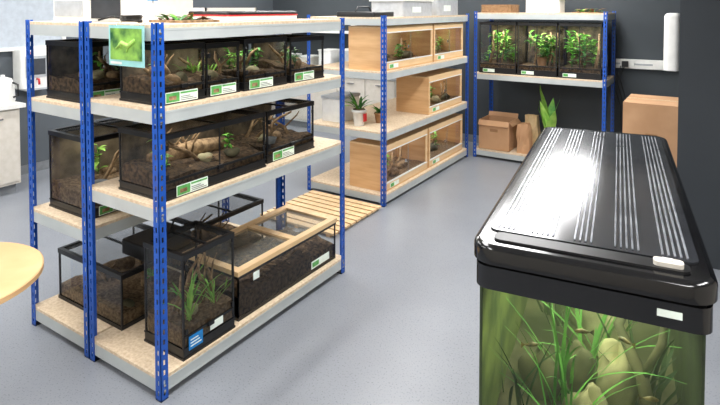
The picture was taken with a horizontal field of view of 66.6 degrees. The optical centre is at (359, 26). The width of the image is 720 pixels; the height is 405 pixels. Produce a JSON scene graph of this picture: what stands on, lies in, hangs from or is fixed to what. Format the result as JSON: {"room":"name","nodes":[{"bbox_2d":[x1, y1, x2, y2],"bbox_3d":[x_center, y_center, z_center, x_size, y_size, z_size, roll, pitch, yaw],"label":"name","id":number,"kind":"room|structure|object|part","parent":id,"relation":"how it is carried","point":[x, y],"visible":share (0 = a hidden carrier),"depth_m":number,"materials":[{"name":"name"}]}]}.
{"room":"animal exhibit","nodes":[
{"label":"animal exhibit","id":0,"kind":"room"},
{"bbox_2d":[0,0,272,165],"bbox_3d":[-4.293,0.254,5.619,0.100,2.900,9.950,1,2,33],"label":"wall","id":1,"kind":"structure","parent":0,"point":[43,122],"depth_m":6.45,"materials":[{"name":"grey paint"}]},
{"bbox_2d":[13,48,46,90],"bbox_3d":[-3.699,0.473,6.213,0.261,0.460,0.340,1,2,33],"label":"water heater","id":2,"kind":"object","parent":1,"relation":"attached to","point":[19,55],"visible":0.7,"depth_m":6.13,"materials":[{"name":"white plastic"}]},
{"bbox_2d":[0,0,65,51],"bbox_3d":[-4.210,-0.215,5.584,0.060,1.000,2.450,1,2,33],"label":"window","id":3,"kind":"structure","parent":1,"relation":"in","point":[13,13],"depth_m":6.19,"materials":[{"name":"white glass"}]},
{"bbox_2d":[21,160,48,174],"bbox_3d":[-4.249,1.655,5.630,0.015,0.100,9.935,1,2,33],"label":"baseboard","id":4,"kind":"structure","parent":1,"relation":"attached to","point":[42,165],"depth_m":6.39,"materials":[{"name":"grey"}]},
{"bbox_2d":[0,123,719,404],"bbox_3d":[-0.473,1.839,3.201,9.200,0.100,10.150,1,2,33],"label":"floor","id":5,"kind":"structure","parent":0,"point":[400,325],"depth_m":3.26,"materials":[{"name":"grey concrete"}]},
{"bbox_2d":[0,101,25,195],"bbox_3d":[-4.404,1.275,4.755,0.650,0.920,2.560,1,2,33],"label":"base cabinet","id":6,"kind":"object","parent":5,"relation":"on","point":[10,160],"visible":0.95,"depth_m":5.55,"materials":[{"name":"silver metal"}]},
{"bbox_2d":[0,75,18,104],"bbox_3d":[-3.661,0.638,5.634,0.259,0.289,0.220,1,2,33],"label":"kettle","id":7,"kind":"object","parent":6,"relation":"on","point":[7,87],"visible":1,"depth_m":5.59,"materials":[{"name":"white plastic"}]},
{"bbox_2d":[0,242,43,304],"bbox_3d":[-1.776,1.444,2.332,0.760,0.750,0.760,1,2,33],"label":"round table","id":8,"kind":"object","parent":5,"relation":"on","point":[21,265],"visible":1,"depth_m":2.43,"materials":[{"name":"brown wood"}]},
{"bbox_2d":[25,20,279,358],"bbox_3d":[-1.297,0.855,3.753,0.608,1.830,1.560,1,2,33],"label":"shelving rack","id":9,"kind":"object","parent":5,"relation":"on","point":[71,322],"visible":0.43,"depth_m":3.13,"materials":[{"name":"silver metal"}]},
{"bbox_3d":[-1.297,0.439,3.739,0.608,0.078,1.552,1,2,33],"label":"shelf","id":10,"kind":"part","parent":9,"relation":"part of","materials":[{"name":"silver metal"}]},
{"bbox_2d":[45,38,119,103],"bbox_3d":[-1.589,0.245,3.271,0.398,0.339,0.358,1,2,33],"label":"glass terrarium","id":11,"kind":"object","parent":9,"relation":"on","point":[62,55],"visible":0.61,"depth_m":3.22,"materials":[{"name":"black"}]},
{"bbox_3d":[-1.297,-0.011,3.723,0.608,0.078,1.552,1,2,33],"label":"shelf","id":12,"kind":"part","parent":9,"relation":"part of","materials":[{"name":"silver metal"}]},
{"bbox_2d":[54,0,122,21],"bbox_3d":[-1.554,-0.115,3.261,0.446,0.160,0.319,1,2,33],"label":"tub","id":13,"kind":"object","parent":9,"relation":"on","point":[64,10],"visible":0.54,"depth_m":3.14,"materials":[{"name":"white plastic"}]},
{"bbox_3d":[-1.297,1.098,3.762,0.608,0.078,1.552,1,2,33],"label":"shelf","id":14,"kind":"part","parent":9,"relation":"part of","materials":[{"name":"beige wood"}]},
{"bbox_2d":[48,118,138,217],"bbox_3d":[-1.533,0.841,3.405,0.428,0.459,0.568,1,2,33],"label":"glass terrarium","id":15,"kind":"object","parent":9,"relation":"on","point":[64,142],"visible":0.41,"depth_m":3.31,"materials":[{"name":"black"}]},
{"bbox_2d":[58,223,194,330],"bbox_3d":[-1.444,1.511,3.419,0.648,0.309,0.528,1,2,33],"label":"tank","id":16,"kind":"object","parent":9,"relation":"on","point":[119,276],"visible":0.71,"depth_m":3.28,"materials":[{"name":"black"}]},
{"bbox_2d":[122,217,179,261],"bbox_3d":[-1.277,1.349,3.445,0.374,0.267,0.415,1,2,33],"label":"hood","id":17,"kind":"object","parent":16,"relation":"on","point":[132,245],"visible":0.4,"depth_m":3.28,"materials":[{"name":"black plastic"}]},
{"bbox_3d":[-1.297,1.693,3.783,0.608,0.078,1.552,1,2,33],"label":"shelf","id":18,"kind":"part","parent":9,"relation":"part of","materials":[{"name":"beige wood"}]},
{"bbox_2d":[123,0,192,20],"bbox_3d":[-1.361,-0.126,3.647,0.370,0.155,0.370,1,2,33],"label":"tub","id":19,"kind":"object","parent":9,"relation":"on","point":[180,8],"visible":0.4,"depth_m":3.52,"materials":[{"name":"white plastic"}]},
{"bbox_2d":[162,193,263,272],"bbox_3d":[-1.091,1.471,3.999,0.491,0.349,0.608,1,2,33],"label":"tank","id":20,"kind":"object","parent":9,"relation":"on","point":[214,213],"visible":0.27,"depth_m":3.92,"materials":[{"name":"black"}]},
{"bbox_2d":[198,44,248,68],"bbox_3d":[-1.105,0.229,4.019,0.398,0.319,0.438,1,2,33],"label":"glass terrarium","id":21,"kind":"object","parent":9,"relation":"on","point":[247,45],"visible":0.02,"depth_m":4.09,"materials":[{"name":"black"}]},
{"bbox_2d":[193,8,256,10],"bbox_3d":[-1.076,-0.104,4.089,0.350,0.080,0.500,1,2,33],"label":"plastic tray","id":22,"kind":"object","parent":9,"relation":"on","point":[194,9],"visible":0.21,"depth_m":3.93,"materials":[{"name":"white plastic"}]},
{"bbox_2d":[84,18,344,402],"bbox_3d":[-0.785,0.866,3.422,0.608,1.830,1.560,1,2,33],"label":"shelving rack","id":23,"kind":"object","parent":5,"relation":"on","point":[126,350],"visible":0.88,"depth_m":2.90,"materials":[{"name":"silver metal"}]},
{"bbox_2d":[109,22,145,67],"bbox_3d":[-1.133,0.085,2.680,0.280,0.213,0.058,1,2,33],"label":"poster","id":24,"kind":"object","parent":23,"relation":"attached to","point":[126,42],"visible":1,"depth_m":2.66,"materials":[{"name":"green paper"}]},
{"bbox_2d":[120,15,142,22],"bbox_3d":[-1.205,-0.044,2.888,0.130,0.043,0.108,1,2,33],"label":"coiled cable","id":25,"kind":"object","parent":23,"relation":"on","point":[124,18],"visible":1,"depth_m":2.84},
{"bbox_2d":[146,0,157,21],"bbox_3d":[-1.194,-0.101,3.153,0.072,0.140,0.064,1,2,33],"label":"spray bottle","id":26,"kind":"object","parent":23,"relation":"on","point":[151,9],"visible":0.84,"depth_m":3.13,"materials":[{"name":"white plastic"}]},
{"bbox_2d":[119,40,205,105],"bbox_3d":[-1.028,0.230,2.866,0.338,0.299,0.288,1,2,33],"label":"glass terrarium","id":27,"kind":"object","parent":23,"relation":"on","point":[135,82],"visible":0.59,"depth_m":2.81,"materials":[{"name":"black"}]},
{"bbox_2d":[149,12,219,22],"bbox_3d":[-1.001,-0.056,3.091,0.318,0.055,0.270,1,2,33],"label":"bundle","id":28,"kind":"object","parent":23,"relation":"on","point":[188,18],"visible":1,"depth_m":3.03,"materials":[{"name":"green plant"}]},
{"bbox_2d":[143,220,235,361],"bbox_3d":[-0.923,1.411,2.988,0.328,0.539,0.358,1,2,33],"label":"glass terrarium","id":29,"kind":"object","parent":23,"relation":"on","point":[199,315],"visible":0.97,"depth_m":2.93,"materials":[{"name":"black"}]},
{"bbox_2d":[118,108,265,201],"bbox_3d":[-0.909,0.678,3.067,0.378,0.329,0.728,1,2,33],"label":"glass terrarium","id":30,"kind":"object","parent":23,"relation":"on","point":[199,156],"visible":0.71,"depth_m":2.94,"materials":[{"name":"black"}]},
{"bbox_2d":[166,39,239,97],"bbox_3d":[-0.897,0.226,3.115,0.368,0.289,0.248,1,2,33],"label":"glass terrarium","id":31,"kind":"object","parent":23,"relation":"on","point":[186,61],"visible":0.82,"depth_m":3.09,"materials":[{"name":"black"}]},
{"bbox_3d":[-0.785,0.001,3.392,0.608,0.078,1.552,1,2,33],"label":"shelf","id":32,"kind":"part","parent":23,"relation":"part of","materials":[{"name":"silver metal"}]},
{"bbox_3d":[-0.785,0.870,3.422,0.608,0.078,1.552,1,2,33],"label":"shelf","id":33,"kind":"part","parent":23,"relation":"part of","materials":[{"name":"silver metal"}]},
{"bbox_3d":[-0.785,0.400,3.406,0.608,0.078,1.552,1,2,33],"label":"shelf","id":34,"kind":"part","parent":23,"relation":"part of","materials":[{"name":"silver metal"}]},
{"bbox_3d":[-0.785,1.705,3.451,0.608,0.078,1.552,1,2,33],"label":"shelf","id":35,"kind":"part","parent":23,"relation":"part of","materials":[{"name":"beige wood"}]},
{"bbox_2d":[187,11,297,20],"bbox_3d":[-0.757,-0.076,3.616,0.370,0.058,0.660,1,2,33],"label":"case","id":36,"kind":"object","parent":23,"relation":"on","point":[216,15],"visible":0.86,"depth_m":3.39,"materials":[{"name":"white plastic"}]},
{"bbox_2d":[200,35,286,90],"bbox_3d":[-0.711,0.211,3.393,0.378,0.299,0.378,1,2,33],"label":"glass terrarium","id":37,"kind":"object","parent":23,"relation":"on","point":[252,77],"visible":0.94,"depth_m":3.34,"materials":[{"name":"black"}]},
{"bbox_2d":[184,205,336,321],"bbox_3d":[-0.626,1.513,3.634,0.476,0.290,0.966,1,2,33],"label":"tank","id":38,"kind":"object","parent":23,"relation":"on","point":[266,268],"visible":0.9,"depth_m":3.53,"materials":[{"name":"glass"}]},
{"bbox_2d":[224,98,314,163],"bbox_3d":[-0.599,0.663,3.628,0.408,0.319,0.468,1,2,33],"label":"glass terrarium","id":39,"kind":"object","parent":23,"relation":"on","point":[281,142],"visible":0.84,"depth_m":3.59,"materials":[{"name":"black"}]},
{"bbox_2d":[251,34,323,82],"bbox_3d":[-0.485,0.205,3.724,0.358,0.289,0.358,1,2,33],"label":"glass terrarium","id":40,"kind":"object","parent":23,"relation":"on","point":[297,70],"visible":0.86,"depth_m":3.67,"materials":[{"name":"black"}]},
{"bbox_2d":[260,190,380,236],"bbox_3d":[-0.352,1.705,5.060,0.820,0.038,0.770,1,2,33],"label":"wooden duckboard","id":41,"kind":"object","parent":5,"relation":"on","point":[314,201],"visible":0.81,"depth_m":5.07,"materials":[{"name":"brown wood"}]},
{"bbox_2d":[272,77,395,127],"bbox_3d":[-0.409,1.138,8.664,2.590,0.920,0.630,1,2,33],"label":"base cabinet","id":42,"kind":"object","parent":5,"relation":"on","point":[372,88],"visible":0.21,"depth_m":8.13,"materials":[{"name":"silver metal"}]},
{"bbox_2d":[299,54,318,64],"bbox_3d":[-0.816,0.565,8.890,0.260,0.209,0.320,1,2,33],"label":"tub","id":43,"kind":"object","parent":42,"relation":"on","point":[314,59],"visible":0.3,"depth_m":8.78,"materials":[{"name":"white plastic"}]},
{"bbox_2d":[318,48,338,64],"bbox_3d":[-0.480,0.514,8.671,0.260,0.325,0.320,1,2,33],"label":"tub","id":44,"kind":"object","parent":42,"relation":"on","point":[331,55],"visible":0.55,"depth_m":8.55,"materials":[{"name":"white plastic"}]},
{"bbox_2d":[339,48,348,61],"bbox_3d":[-0.144,0.511,8.453,0.260,0.346,0.320,1,2,33],"label":"tub","id":45,"kind":"object","parent":42,"relation":"on","point":[346,49],"visible":0.23,"depth_m":8.32,"materials":[{"name":"white plastic"}]},
{"bbox_2d":[307,13,468,206],"bbox_3d":[0.416,0.764,6.335,0.938,1.830,2.120,1,2,33],"label":"shelving rack","id":46,"kind":"object","parent":5,"relation":"on","point":[395,123],"visible":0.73,"depth_m":5.64,"materials":[{"name":"silver metal"}]},
{"bbox_2d":[321,91,359,122],"bbox_3d":[-0.205,0.852,5.883,0.280,0.264,0.380,1,2,33],"label":"tub","id":47,"kind":"object","parent":46,"relation":"on","point":[330,102],"visible":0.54,"depth_m":5.76,"materials":[{"name":"white plastic"}]},
{"bbox_2d":[345,91,374,125],"bbox_3d":[-0.019,0.828,5.551,0.341,0.334,0.329,0,2,3],"label":"potted plant","id":48,"kind":"object","parent":46,"relation":"on","point":[359,113],"visible":0.94,"depth_m":5.50,"materials":[{"name":"green plant"}]},
{"bbox_2d":[337,6,393,16],"bbox_3d":[0.055,-0.159,5.560,0.450,0.108,0.400,1,2,33],"label":"case","id":49,"kind":"object","parent":46,"relation":"on","point":[339,14],"visible":0.98,"depth_m":5.41,"materials":[{"name":"black plastic"}]},
{"bbox_2d":[372,105,385,122],"bbox_3d":[0.187,0.892,5.692,0.173,0.196,0.197,-1,2,-30],"label":"potted plant","id":50,"kind":"object","parent":46,"relation":"on","point":[377,113],"visible":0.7,"depth_m":5.65,"materials":[{"name":"green plant"}]},
{"bbox_3d":[0.416,-0.091,6.306,0.938,0.078,2.112,1,2,33],"label":"shelf","id":51,"kind":"part","parent":46,"relation":"part of","materials":[{"name":"silver metal"}]},
{"bbox_2d":[350,128,427,191],"bbox_3d":[0.326,1.362,5.807,0.414,0.450,0.940,1,2,33],"label":"wooden vivarium","id":52,"kind":"object","parent":46,"relation":"on","point":[407,153],"visible":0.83,"depth_m":5.54,"materials":[{"name":"brown wood"}]},
{"bbox_3d":[0.416,1.008,6.344,0.938,0.078,2.112,1,2,33],"label":"shelf","id":53,"kind":"part","parent":46,"relation":"part of","materials":[{"name":"beige wood"}]},
{"bbox_3d":[0.416,1.608,6.365,0.938,0.078,2.112,1,2,33],"label":"shelf","id":54,"kind":"part","parent":46,"relation":"part of","materials":[{"name":"silver metal"}]},
{"bbox_2d":[349,24,432,70],"bbox_3d":[0.353,0.191,5.808,0.414,0.430,1.080,1,2,33],"label":"wooden vivarium","id":55,"kind":"object","parent":46,"relation":"on","point":[408,45],"visible":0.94,"depth_m":5.56,"materials":[{"name":"brown wood"}]},
{"bbox_3d":[0.416,0.429,6.324,0.938,0.078,2.112,1,2,33],"label":"shelf","id":56,"kind":"part","parent":46,"relation":"part of","materials":[{"name":"silver metal"}]},
{"bbox_2d":[369,0,433,15],"bbox_3d":[0.471,-0.213,6.063,0.440,0.180,0.740,1,2,33],"label":"tub","id":57,"kind":"object","parent":46,"relation":"on","point":[399,7],"visible":0.94,"depth_m":5.81,"materials":[{"name":"white plastic"}]},
{"bbox_2d":[396,68,461,114],"bbox_3d":[0.850,0.749,6.597,0.414,0.420,0.950,1,2,33],"label":"wooden vivarium","id":58,"kind":"object","parent":46,"relation":"on","point":[432,91],"visible":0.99,"depth_m":6.29,"materials":[{"name":"brown wood"}]},
{"bbox_2d":[419,113,461,167],"bbox_3d":[0.861,1.333,6.634,0.414,0.450,0.970,1,2,33],"label":"wooden vivarium","id":59,"kind":"object","parent":46,"relation":"on","point":[445,133],"visible":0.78,"depth_m":6.74,"materials":[{"name":"brown wood"}]},
{"bbox_2d":[426,22,462,61],"bbox_3d":[0.893,0.162,6.643,0.414,0.430,0.850,1,2,33],"label":"wooden vivarium","id":60,"kind":"object","parent":46,"relation":"on","point":[447,36],"visible":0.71,"depth_m":6.86,"materials":[{"name":"brown wood"}]},
{"bbox_2d":[432,0,457,15],"bbox_3d":[0.906,-0.256,6.734,0.440,0.220,0.640,1,2,33],"label":"tub","id":61,"kind":"object","parent":46,"relation":"on","point":[439,7],"visible":0.54,"depth_m":6.52,"materials":[{"name":"white plastic"}]},
{"bbox_2d":[473,11,615,160],"bbox_3d":[2.270,0.733,6.815,1.568,1.860,0.620,1,2,33],"label":"shelving rack","id":62,"kind":"object","parent":5,"relation":"on","point":[608,80],"visible":0.66,"depth_m":6.63,"materials":[{"name":"silver metal"}]},
{"bbox_2d":[478,111,520,151],"bbox_3d":[1.794,1.335,7.031,0.430,0.419,0.410,1,2,33],"label":"cardboard box","id":63,"kind":"object","parent":62,"relation":"on","point":[497,130],"visible":0.92,"depth_m":6.92,"materials":[{"name":"brown cardboard"}]},
{"bbox_2d":[481,5,519,12],"bbox_3d":[1.790,-0.235,6.997,0.404,0.100,0.304,1,2,33],"label":"wicker basket","id":64,"kind":"object","parent":62,"relation":"on","point":[485,8],"visible":1,"depth_m":6.87,"materials":[{"name":"wicker"}]},
{"bbox_3d":[2.270,1.591,6.845,1.568,0.078,0.612,1,2,33],"label":"shelf","id":65,"kind":"part","parent":62,"relation":"part of","materials":[{"name":"silver metal"}]},
{"bbox_2d":[479,21,525,74],"bbox_3d":[1.830,0.254,7.016,0.473,0.640,0.452,1,2,33],"label":"glass terrarium","id":66,"kind":"object","parent":62,"relation":"on","point":[504,35],"visible":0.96,"depth_m":7.03,"materials":[{"name":"black"}]},
{"bbox_2d":[516,122,532,153],"bbox_3d":[2.035,1.372,6.784,0.182,0.360,0.158,1,2,33],"label":"paper bag","id":67,"kind":"object","parent":62,"relation":"on","point":[524,131],"visible":0.91,"depth_m":6.73,"materials":[{"name":"brown paper"}]},
{"bbox_2d":[525,114,539,145],"bbox_3d":[2.196,1.335,6.992,0.221,0.420,0.163,1,2,33],"label":"paper bag","id":68,"kind":"object","parent":62,"relation":"on","point":[529,118],"visible":0.52,"depth_m":6.92,"materials":[{"name":"beige paper"}]},
{"bbox_2d":[517,22,565,76],"bbox_3d":[2.237,0.264,6.753,0.473,0.640,0.452,1,2,33],"label":"glass terrarium","id":69,"kind":"object","parent":62,"relation":"on","point":[543,37],"visible":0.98,"depth_m":6.71,"materials":[{"name":"black"}]},
{"bbox_3d":[2.270,0.622,6.811,1.568,0.078,0.612,1,2,33],"label":"shelf","id":70,"kind":"part","parent":62,"relation":"part of","materials":[{"name":"silver metal"}]},
{"bbox_3d":[2.270,-0.138,6.785,1.568,0.078,0.612,1,2,33],"label":"shelf","id":71,"kind":"part","parent":62,"relation":"part of","materials":[{"name":"silver metal"}]},
{"bbox_2d":[526,0,564,12],"bbox_3d":[2.279,-0.266,6.739,0.420,0.180,0.320,1,2,33],"label":"tub","id":72,"kind":"object","parent":62,"relation":"on","point":[532,6],"visible":1,"depth_m":6.61,"materials":[{"name":"white plastic"}]},
{"bbox_2d":[538,86,559,127],"bbox_3d":[2.323,1.135,6.723,0.245,0.840,0.296,1,2,33],"label":"potted plant","id":73,"kind":"object","parent":62,"relation":"on","point":[548,114],"visible":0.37,"depth_m":6.70,"materials":[{"name":"plant"}]},
{"bbox_2d":[558,22,607,79],"bbox_3d":[2.644,0.273,6.490,0.473,0.640,0.452,1,2,33],"label":"glass terrarium","id":74,"kind":"object","parent":62,"relation":"on","point":[584,42],"visible":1,"depth_m":6.43,"materials":[{"name":"black"}]},
{"bbox_2d":[572,9,603,12],"bbox_3d":[2.700,-0.191,6.427,0.372,0.052,0.362,1,2,33],"label":"bundle","id":75,"kind":"object","parent":62,"relation":"on","point":[578,10],"visible":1,"depth_m":6.38,"materials":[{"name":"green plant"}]},
{"bbox_2d":[474,127,717,404],"bbox_3d":[0.689,1.128,1.620,0.440,1.433,1.244,1,2,25],"label":"aquarium","id":76,"kind":"object","parent":5,"relation":"on","point":[597,280],"visible":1,"depth_m":1.26,"materials":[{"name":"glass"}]},
{"bbox_3d":[0.688,0.754,1.607,0.414,0.480,1.208,1,2,25],"label":"tank glass","id":77,"kind":"part","parent":76,"relation":"part of","materials":[{"name":"clear glass"}]},
{"bbox_2d":[623,94,677,166],"bbox_3d":[2.887,1.212,5.383,0.492,1.002,0.602,1,2,33],"label":"cardboard box","id":78,"kind":"object","parent":5,"relation":"on","point":[653,115],"visible":0.46,"depth_m":5.14,"materials":[{"name":"brown cardboard"}]},
{"bbox_2d":[273,0,679,135],"bbox_3d":[2.256,0.193,7.365,9.000,2.900,0.100,1,2,33],"label":"wall","id":79,"kind":"structure","parent":0,"point":[639,23],"depth_m":7.04,"materials":[{"name":"paint"}]},
{"bbox_2d":[289,31,348,33],"bbox_3d":[-0.336,0.128,8.788,2.300,0.130,0.315,1,2,33],"label":"wall shelf","id":80,"kind":"object","parent":79,"relation":"attached to","point":[346,32],"visible":0.09,"depth_m":8.68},
{"bbox_2d":[462,133,478,142],"bbox_3d":[1.127,1.569,8.075,6.385,0.100,0.015,1,2,33],"label":"baseboard","id":81,"kind":"structure","parent":79,"relation":"attached to","point":[470,137],"depth_m":7.78,"materials":[{"name":"grey"}]},
{"bbox_2d":[616,58,662,69],"bbox_3d":[3.463,0.449,6.491,0.785,0.110,0.072,1,2,33],"label":"power strip","id":82,"kind":"object","parent":79,"relation":"attached to","point":[632,63],"visible":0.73,"depth_m":6.53,"materials":[{"name":"white plastic"}]},
{"bbox_2d":[615,61,627,131],"bbox_3d":[3.168,1.037,6.658,0.160,1.257,0.055,1,2,33],"label":"cable","id":83,"kind":"object","parent":82,"relation":"attached to","point":[624,63],"visible":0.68,"depth_m":6.64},
{"bbox_2d":[677,0,719,269],"bbox_3d":[4.190,0.294,4.478,2.615,2.900,2.650,1,2,33],"label":"wall partition","id":84,"kind":"structure","parent":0,"point":[698,141],"depth_m":4.01,"materials":[{"name":"grey paint"}]},
{"bbox_2d":[663,13,679,71],"bbox_3d":[2.434,0.115,4.268,0.113,0.448,0.240,1,2,33],"label":"paper towel dispenser","id":85,"kind":"object","parent":84,"relation":"attached to","point":[671,20],"visible":0.85,"depth_m":4.17,"materials":[{"name":"white plastic"}]}
]}

